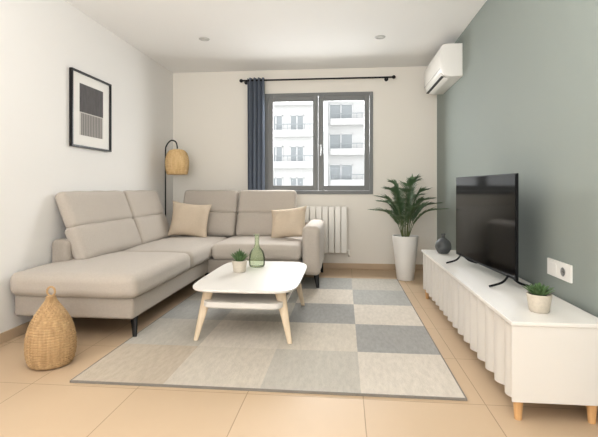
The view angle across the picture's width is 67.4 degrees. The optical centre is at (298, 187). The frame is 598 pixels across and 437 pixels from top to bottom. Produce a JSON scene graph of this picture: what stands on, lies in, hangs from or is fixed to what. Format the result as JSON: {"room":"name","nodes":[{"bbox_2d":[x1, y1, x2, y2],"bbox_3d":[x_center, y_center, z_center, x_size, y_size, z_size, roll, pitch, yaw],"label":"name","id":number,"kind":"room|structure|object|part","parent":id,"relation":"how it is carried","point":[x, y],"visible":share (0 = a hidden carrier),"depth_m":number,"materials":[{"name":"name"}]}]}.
{"room":"living room","nodes":[
{"label":"living room","id":0,"kind":"room"},
{"bbox_2d":[0,0,172,332],"bbox_3d":[-2.228,-0.254,2.058,0.250,2.600,8.050,0,0,6],"label":"wall","id":1,"kind":"structure","parent":0,"point":[40,40],"depth_m":3.57,"materials":[{"name":"white paint"}]},
{"bbox_2d":[0,321,29,343],"bbox_3d":[-2.098,1.011,2.045,0.012,0.070,8.050,0,0,6],"label":"baseboard","id":2,"kind":"structure","parent":1,"relation":"attached to","point":[5,336],"depth_m":3.11,"materials":[{"name":"tile"}]},
{"bbox_2d":[69,67,111,151],"bbox_3d":[-1.885,-0.684,4.079,0.030,0.660,0.640,0,0,6],"label":"framed picture","id":3,"kind":"object","parent":1,"relation":"attached to","point":[90,97],"visible":1,"depth_m":4.04,"materials":[{"name":"black metal"}]},
{"bbox_2d":[79,83,102,138],"bbox_3d":[-1.887,-0.689,4.079,0.002,0.450,0.380,0,0,6],"label":"art print","id":4,"kind":"object","parent":3,"relation":"attached to","point":[90,96],"depth_m":4.06,"materials":[{"name":"paper"}]},
{"bbox_2d":[65,0,486,72],"bbox_3d":[-0.375,-1.654,1.872,3.975,0.200,8.550,0,0,6],"label":"ceiling","id":5,"kind":"structure","parent":0,"point":[244,35],"depth_m":4.42,"materials":[{"name":"paint"}]},
{"bbox_2d":[199,37,209,40],"bbox_3d":[-0.988,-1.550,4.672,0.112,0.008,0.112,0,0,6],"label":"recessed light","id":6,"kind":"object","parent":5,"relation":"in","point":[200,38],"visible":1,"depth_m":4.67,"materials":[{"name":"grey plastic"}]},
{"bbox_2d":[375,35,384,38],"bbox_3d":[0.833,-1.550,4.610,0.112,0.008,0.112,0,0,6],"label":"recessed light","id":7,"kind":"object","parent":5,"relation":"in","point":[377,36],"visible":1,"depth_m":4.60,"materials":[{"name":"grey plastic"}]},
{"bbox_2d":[0,268,597,436],"bbox_3d":[-0.375,1.146,1.872,3.975,0.200,8.550,0,0,6],"label":"floor","id":8,"kind":"structure","parent":0,"point":[33,403],"depth_m":2.14,"materials":[{"name":"beige tile"}]},
{"bbox_2d":[24,286,76,370],"bbox_3d":[-1.476,0.814,2.666,0.277,0.464,0.277,0,0,-12],"label":"woven vase","id":9,"kind":"object","parent":8,"relation":"on","point":[50,340],"visible":1,"depth_m":2.58,"materials":[{"name":"wicker"}]},
{"bbox_2d":[10,190,323,336],"bbox_3d":[-0.836,0.534,4.344,2.062,1.023,2.833,0,0,6],"label":"sofa","id":10,"kind":"object","parent":8,"relation":"on","point":[117,258],"visible":0.91,"depth_m":3.95,"materials":[{"name":"fabric"}]},
{"bbox_3d":[-1.782,0.646,4.420,0.150,0.480,1.860,0,0,6],"label":"frame","id":11,"kind":"part","parent":10,"relation":"part of","materials":[{"name":"fabric"}]},
{"bbox_2d":[10,251,189,297],"bbox_3d":[-1.478,0.660,3.546,0.930,0.203,1.116,0,0,6],"label":"seat cushion","id":12,"kind":"object","parent":10,"relation":"on","point":[105,274],"depth_m":3.09,"materials":[{"name":"fabric"}]},
{"bbox_2d":[65,218,141,259],"bbox_3d":[-1.718,0.446,4.022,0.216,0.305,1.003,0,0,6],"label":"cushion","id":13,"kind":"object","parent":10,"relation":"on","point":[89,239],"depth_m":3.79,"materials":[{"name":"fabric"}]},
{"bbox_3d":[-1.428,0.811,4.194,0.860,0.150,2.300,0,0,6],"label":"seat","id":14,"kind":"part","parent":10,"relation":"part of","materials":[{"name":"fabric"}]},
{"bbox_3d":[-1.153,0.955,3.144,0.073,0.157,0.047,0,0,44],"label":"sofa leg","id":15,"kind":"part","parent":10,"relation":"part of","materials":[{"name":"black metal"}]},
{"bbox_2d":[133,213,170,243],"bbox_3d":[-1.628,0.446,4.918,0.217,0.305,0.783,0,0,6],"label":"cushion","id":16,"kind":"object","parent":10,"relation":"on","point":[151,227],"depth_m":4.79,"materials":[{"name":"fabric"}]},
{"bbox_2d":[124,236,226,268],"bbox_3d":[-1.291,0.660,4.753,0.800,0.203,1.324,0,0,6],"label":"seat cushion","id":17,"kind":"object","parent":10,"relation":"on","point":[200,250],"depth_m":4.46,"materials":[{"name":"fabric"}]},
{"bbox_2d":[168,201,211,236],"bbox_3d":[-1.274,0.370,5.223,0.467,0.443,0.234,0,0,6],"label":"throw pillow","id":18,"kind":"object","parent":10,"relation":"on","point":[187,219],"visible":1,"depth_m":5.16,"materials":[{"name":"fabric"}]},
{"bbox_2d":[181,212,236,236],"bbox_3d":[-1.112,0.446,5.484,0.693,0.307,0.219,0,0,6],"label":"cushion","id":19,"kind":"object","parent":10,"relation":"on","point":[219,224],"depth_m":5.39,"materials":[{"name":"fabric"}]},
{"bbox_2d":[236,212,271,235],"bbox_3d":[-0.398,0.446,5.412,0.718,0.307,0.219,0,0,6],"label":"cushion","id":20,"kind":"object","parent":10,"relation":"on","point":[248,223],"depth_m":5.35,"materials":[{"name":"fabric"}]},
{"bbox_3d":[-0.419,0.811,5.128,0.980,0.150,1.040,0,0,6],"label":"seat","id":21,"kind":"part","parent":10,"relation":"part of","materials":[{"name":"fabric"}]},
{"bbox_2d":[211,236,301,260],"bbox_3d":[-0.404,0.660,4.975,0.944,0.203,0.856,0,0,6],"label":"seat cushion","id":22,"kind":"object","parent":10,"relation":"on","point":[287,248],"depth_m":4.59,"materials":[{"name":"fabric"}]},
{"bbox_2d":[271,206,306,237],"bbox_3d":[-0.119,0.396,5.067,0.437,0.396,0.247,0,0,6],"label":"throw pillow","id":23,"kind":"object","parent":10,"relation":"on","point":[287,222],"visible":0.97,"depth_m":5.00,"materials":[{"name":"fabric"}]},
{"bbox_3d":[0.172,0.636,5.008,0.190,0.512,1.015,0,0,6],"label":"armrest","id":24,"kind":"part","parent":10,"relation":"part of","materials":[{"name":"fabric"}]},
{"bbox_3d":[0.186,0.955,4.658,0.073,0.157,0.047,0,0,44],"label":"sofa leg","id":25,"kind":"part","parent":10,"relation":"part of","materials":[{"name":"black metal"}]},
{"bbox_2d":[165,140,188,215],"bbox_3d":[-1.553,0.224,5.563,0.376,1.644,0.293,0,0,6],"label":"floor lamp","id":26,"kind":"object","parent":8,"relation":"on","point":[176,160],"visible":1,"depth_m":5.46,"materials":[{"name":"beige wicker"}]},
{"bbox_3d":[-1.512,-0.324,5.559,0.295,0.316,0.295,0,0,6],"label":"lamp shade","id":27,"kind":"part","parent":26,"relation":"part of","materials":[{"name":"wicker"}]},
{"bbox_2d":[70,277,466,400],"bbox_3d":[-0.058,1.040,3.745,2.068,0.012,2.900,0,0,6],"label":"area rug","id":28,"kind":"object","parent":8,"relation":"on","point":[350,336],"visible":0.79,"depth_m":2.87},
{"bbox_2d":[193,261,306,343],"bbox_3d":[-0.333,0.849,3.491,0.740,0.369,1.170,0,0,6],"label":"coffee table","id":29,"kind":"object","parent":28,"relation":"on","point":[271,286],"visible":0.96,"depth_m":3.11,"materials":[{"name":"white paint"}]},
{"bbox_3d":[-0.653,0.860,3.075,0.143,0.347,0.053,0,0,-20],"label":"table leg","id":30,"kind":"part","parent":29,"relation":"part of","materials":[{"name":"brown wood"}]},
{"bbox_2d":[230,248,249,272],"bbox_3d":[-0.470,0.570,3.554,0.163,0.188,0.165,0,0,6],"label":"potted succulent","id":31,"kind":"object","parent":29,"relation":"on","point":[239,263],"visible":1,"depth_m":3.52,"materials":[{"name":"green plant"}]},
{"bbox_2d":[232,259,246,272],"bbox_3d":[-0.472,0.619,3.555,0.120,0.090,0.120,0,0,6],"label":"pot","id":32,"kind":"object","parent":31,"relation":"on","point":[239,265],"depth_m":3.51,"materials":[{"name":"white ceramic"}]},
{"bbox_2d":[204,291,292,309],"bbox_3d":[-0.333,0.783,3.491,0.570,0.045,1.040,0,0,6],"label":"shelf","id":33,"kind":"object","parent":29,"relation":"attached to","point":[217,300],"depth_m":3.01,"materials":[{"name":"white paint"}]},
{"bbox_2d":[249,234,264,267],"bbox_3d":[-0.354,0.526,3.774,0.134,0.274,0.134,0,0,6],"label":"glass bottle","id":34,"kind":"object","parent":29,"relation":"on","point":[250,265],"visible":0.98,"depth_m":3.80,"materials":[{"name":"green glass"}]},
{"bbox_3d":[-0.101,0.860,3.020,0.143,0.347,0.053,0,0,32],"label":"table leg","id":35,"kind":"part","parent":29,"relation":"part of","materials":[{"name":"brown wood"}]},
{"bbox_3d":[-0.012,0.860,3.906,0.143,0.347,0.053,0,0,-20],"label":"table leg","id":36,"kind":"part","parent":29,"relation":"part of","materials":[{"name":"brown wood"}]},
{"bbox_2d":[368,173,447,280],"bbox_3d":[1.212,0.436,5.089,0.821,1.220,0.861,0,0,-36],"label":"potted palm","id":37,"kind":"object","parent":8,"relation":"on","point":[405,244],"visible":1,"depth_m":5.03,"materials":[{"name":"green plant"}]},
{"bbox_2d":[392,234,418,280],"bbox_3d":[1.216,0.794,5.124,0.296,0.503,0.296,0,0,6],"label":"planter","id":38,"kind":"object","parent":37,"relation":"on","point":[404,245],"depth_m":5.03,"materials":[{"name":"white ceramic"}]},
{"bbox_2d":[421,250,597,423],"bbox_3d":[1.264,0.819,3.123,0.417,0.455,2.333,0,0,6],"label":"tv stand","id":39,"kind":"object","parent":8,"relation":"on","point":[551,357],"visible":1,"depth_m":2.06,"materials":[{"name":"white paint"}]},
{"bbox_3d":[1.176,0.781,4.008,0.052,0.338,0.576,0,0,6],"label":"fluted door","id":40,"kind":"part","parent":39,"relation":"part of","materials":[{"name":"white paint"}]},
{"bbox_2d":[435,234,450,253],"bbox_3d":[1.301,0.501,4.040,0.141,0.178,0.141,0,0,6],"label":"round vase","id":41,"kind":"object","parent":39,"relation":"on","point":[442,245],"visible":1,"depth_m":3.99,"materials":[{"name":"grey ceramic"}]},
{"bbox_3d":[1.118,0.781,3.434,0.052,0.338,0.576,0,0,6],"label":"fluted door","id":42,"kind":"part","parent":39,"relation":"part of","materials":[{"name":"white paint"}]},
{"bbox_3d":[1.060,0.781,2.860,0.052,0.338,0.576,0,0,6],"label":"fluted door","id":43,"kind":"part","parent":39,"relation":"part of","materials":[{"name":"white paint"}]},
{"bbox_2d":[446,173,529,286],"bbox_3d":[1.259,0.252,3.075,0.244,0.674,1.040,0,0,1],"label":"television","id":44,"kind":"object","parent":39,"relation":"on","point":[487,206],"visible":0.98,"depth_m":2.91,"materials":[{"name":"black plastic"}]},
{"bbox_3d":[1.003,0.781,2.285,0.052,0.338,0.576,0,0,6],"label":"fluted door","id":45,"kind":"part","parent":39,"relation":"part of","materials":[{"name":"white paint"}]},
{"bbox_3d":[0.993,0.999,2.031,0.044,0.095,0.044,0,0,6],"label":"cabinet leg","id":46,"kind":"part","parent":39,"relation":"part of","materials":[{"name":"brown wood"}]},
{"bbox_2d":[522,282,554,313],"bbox_3d":[1.152,0.519,2.145,0.150,0.142,0.152,0,0,6],"label":"potted succulent","id":47,"kind":"object","parent":39,"relation":"on","point":[539,299],"visible":1,"depth_m":2.11,"materials":[{"name":"white ceramic"}]},
{"bbox_2d":[526,291,551,313],"bbox_3d":[1.150,0.548,2.146,0.110,0.085,0.110,0,0,6],"label":"pot","id":48,"kind":"object","parent":47,"relation":"on","point":[538,302],"depth_m":2.11,"materials":[{"name":"white ceramic"}]},
{"bbox_3d":[1.306,0.999,1.999,0.044,0.095,0.044,0,0,6],"label":"cabinet leg","id":49,"kind":"part","parent":39,"relation":"part of","materials":[{"name":"brown wood"}]},
{"bbox_2d":[173,66,436,263],"bbox_3d":[0.040,-0.254,6.001,3.975,2.600,0.250,0,0,6],"label":"wall","id":50,"kind":"structure","parent":0,"point":[210,114],"depth_m":5.81,"materials":[{"name":"beige paint"}]},
{"bbox_2d":[239,75,395,84],"bbox_3d":[0.225,-1.399,5.790,2.008,0.052,0.134,0,0,6],"label":"curtain rod","id":51,"kind":"object","parent":50,"relation":"attached to","point":[393,76],"visible":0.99,"depth_m":5.74,"materials":[{"name":"black metal"}]},
{"bbox_2d":[247,77,264,189],"bbox_3d":[-0.556,-0.211,5.826,0.238,2.435,0.076,0,0,6],"label":"curtain","id":52,"kind":"object","parent":51,"relation":"hanging from","point":[255,89],"visible":0.56,"depth_m":5.81,"materials":[{"name":"blue fabric"}]},
{"bbox_3d":[0.221,-1.399,5.747,1.930,0.022,0.022,0,0,6],"label":"rod","id":53,"kind":"part","parent":51,"relation":"part of","materials":[{"name":"black metal"}]},
{"bbox_2d":[265,92,372,193],"bbox_3d":[0.252,-0.581,5.846,1.412,1.323,0.157,0,0,6],"label":"window","id":54,"kind":"structure","parent":50,"relation":"in","point":[318,99],"depth_m":5.82,"materials":[{"name":"metal"}]},
{"bbox_3d":[-0.077,-0.581,5.875,0.655,1.227,0.045,0,0,6],"label":"sash","id":55,"kind":"part","parent":54,"relation":"part of","materials":[{"name":"grey metal"}]},
{"bbox_3d":[0.580,-0.581,5.809,0.655,1.227,0.045,0,0,6],"label":"sash","id":56,"kind":"part","parent":54,"relation":"part of","materials":[{"name":"grey metal"}]},
{"bbox_2d":[296,206,349,256],"bbox_3d":[0.277,0.561,5.784,0.755,0.651,0.136,0,0,6],"label":"radiator","id":57,"kind":"object","parent":50,"relation":"attached to","point":[312,212],"visible":0.53,"depth_m":5.70,"materials":[{"name":"metal"}]},
{"bbox_2d":[323,263,422,269],"bbox_3d":[0.027,1.011,5.871,3.451,0.070,0.012,0,0,6],"label":"baseboard","id":58,"kind":"structure","parent":50,"relation":"attached to","point":[325,265],"depth_m":5.79,"materials":[{"name":"tile"}]},
{"bbox_2d":[437,0,597,317],"bbox_3d":[1.478,-0.254,1.686,0.250,2.600,8.050,0,0,6],"label":"wall","id":59,"kind":"structure","parent":0,"point":[524,102],"depth_m":2.75,"materials":[{"name":"green paint"}]},
{"bbox_2d":[424,43,462,94],"bbox_3d":[1.565,-1.277,4.918,0.222,0.342,0.900,0,0,6],"label":"air conditioner","id":60,"kind":"object","parent":59,"relation":"attached to","point":[445,69],"visible":1,"depth_m":4.52,"materials":[{"name":"white plastic"}]},
{"bbox_2d":[426,76,442,93],"bbox_3d":[1.502,-1.125,4.924,0.055,0.010,0.800,0,0,6],"label":"air vent","id":61,"kind":"object","parent":60,"relation":"attached to","point":[437,83],"depth_m":4.93,"materials":[{"name":"white plastic"}]},
{"bbox_2d":[547,258,572,282],"bbox_3d":[1.419,0.444,2.427,0.017,0.093,0.282,0,0,6],"label":"wall socket","id":62,"kind":"object","parent":59,"relation":"attached to","point":[563,271],"visible":1,"depth_m":2.41,"materials":[{"name":"white plastic"}]},
{"label":"outside","id":63,"kind":"structure","parent":0,"visible":0},
{"bbox_3d":[4.401,10.196,43.779,120.000,0.300,72.000,0,0,6],"label":"ground","id":64,"kind":"structure","parent":63,"visible":0},
{"bbox_2d":[274,102,323,190],"bbox_3d":[-6.629,-5.454,44.536,17.900,31.000,8.700,0,0,6],"label":"apartment building","id":65,"kind":"structure","parent":64,"relation":"on","point":[293,121],"depth_m":40.16,"materials":[{"name":"white concrete"}]},
{"bbox_2d":[328,101,363,184],"bbox_3d":[11.930,-5.454,46.691,17.600,31.000,8.700,0,0,6],"label":"apartment building","id":66,"kind":"structure","parent":64,"relation":"on","point":[345,118],"depth_m":43.69,"materials":[{"name":"white concrete"}]}
]}

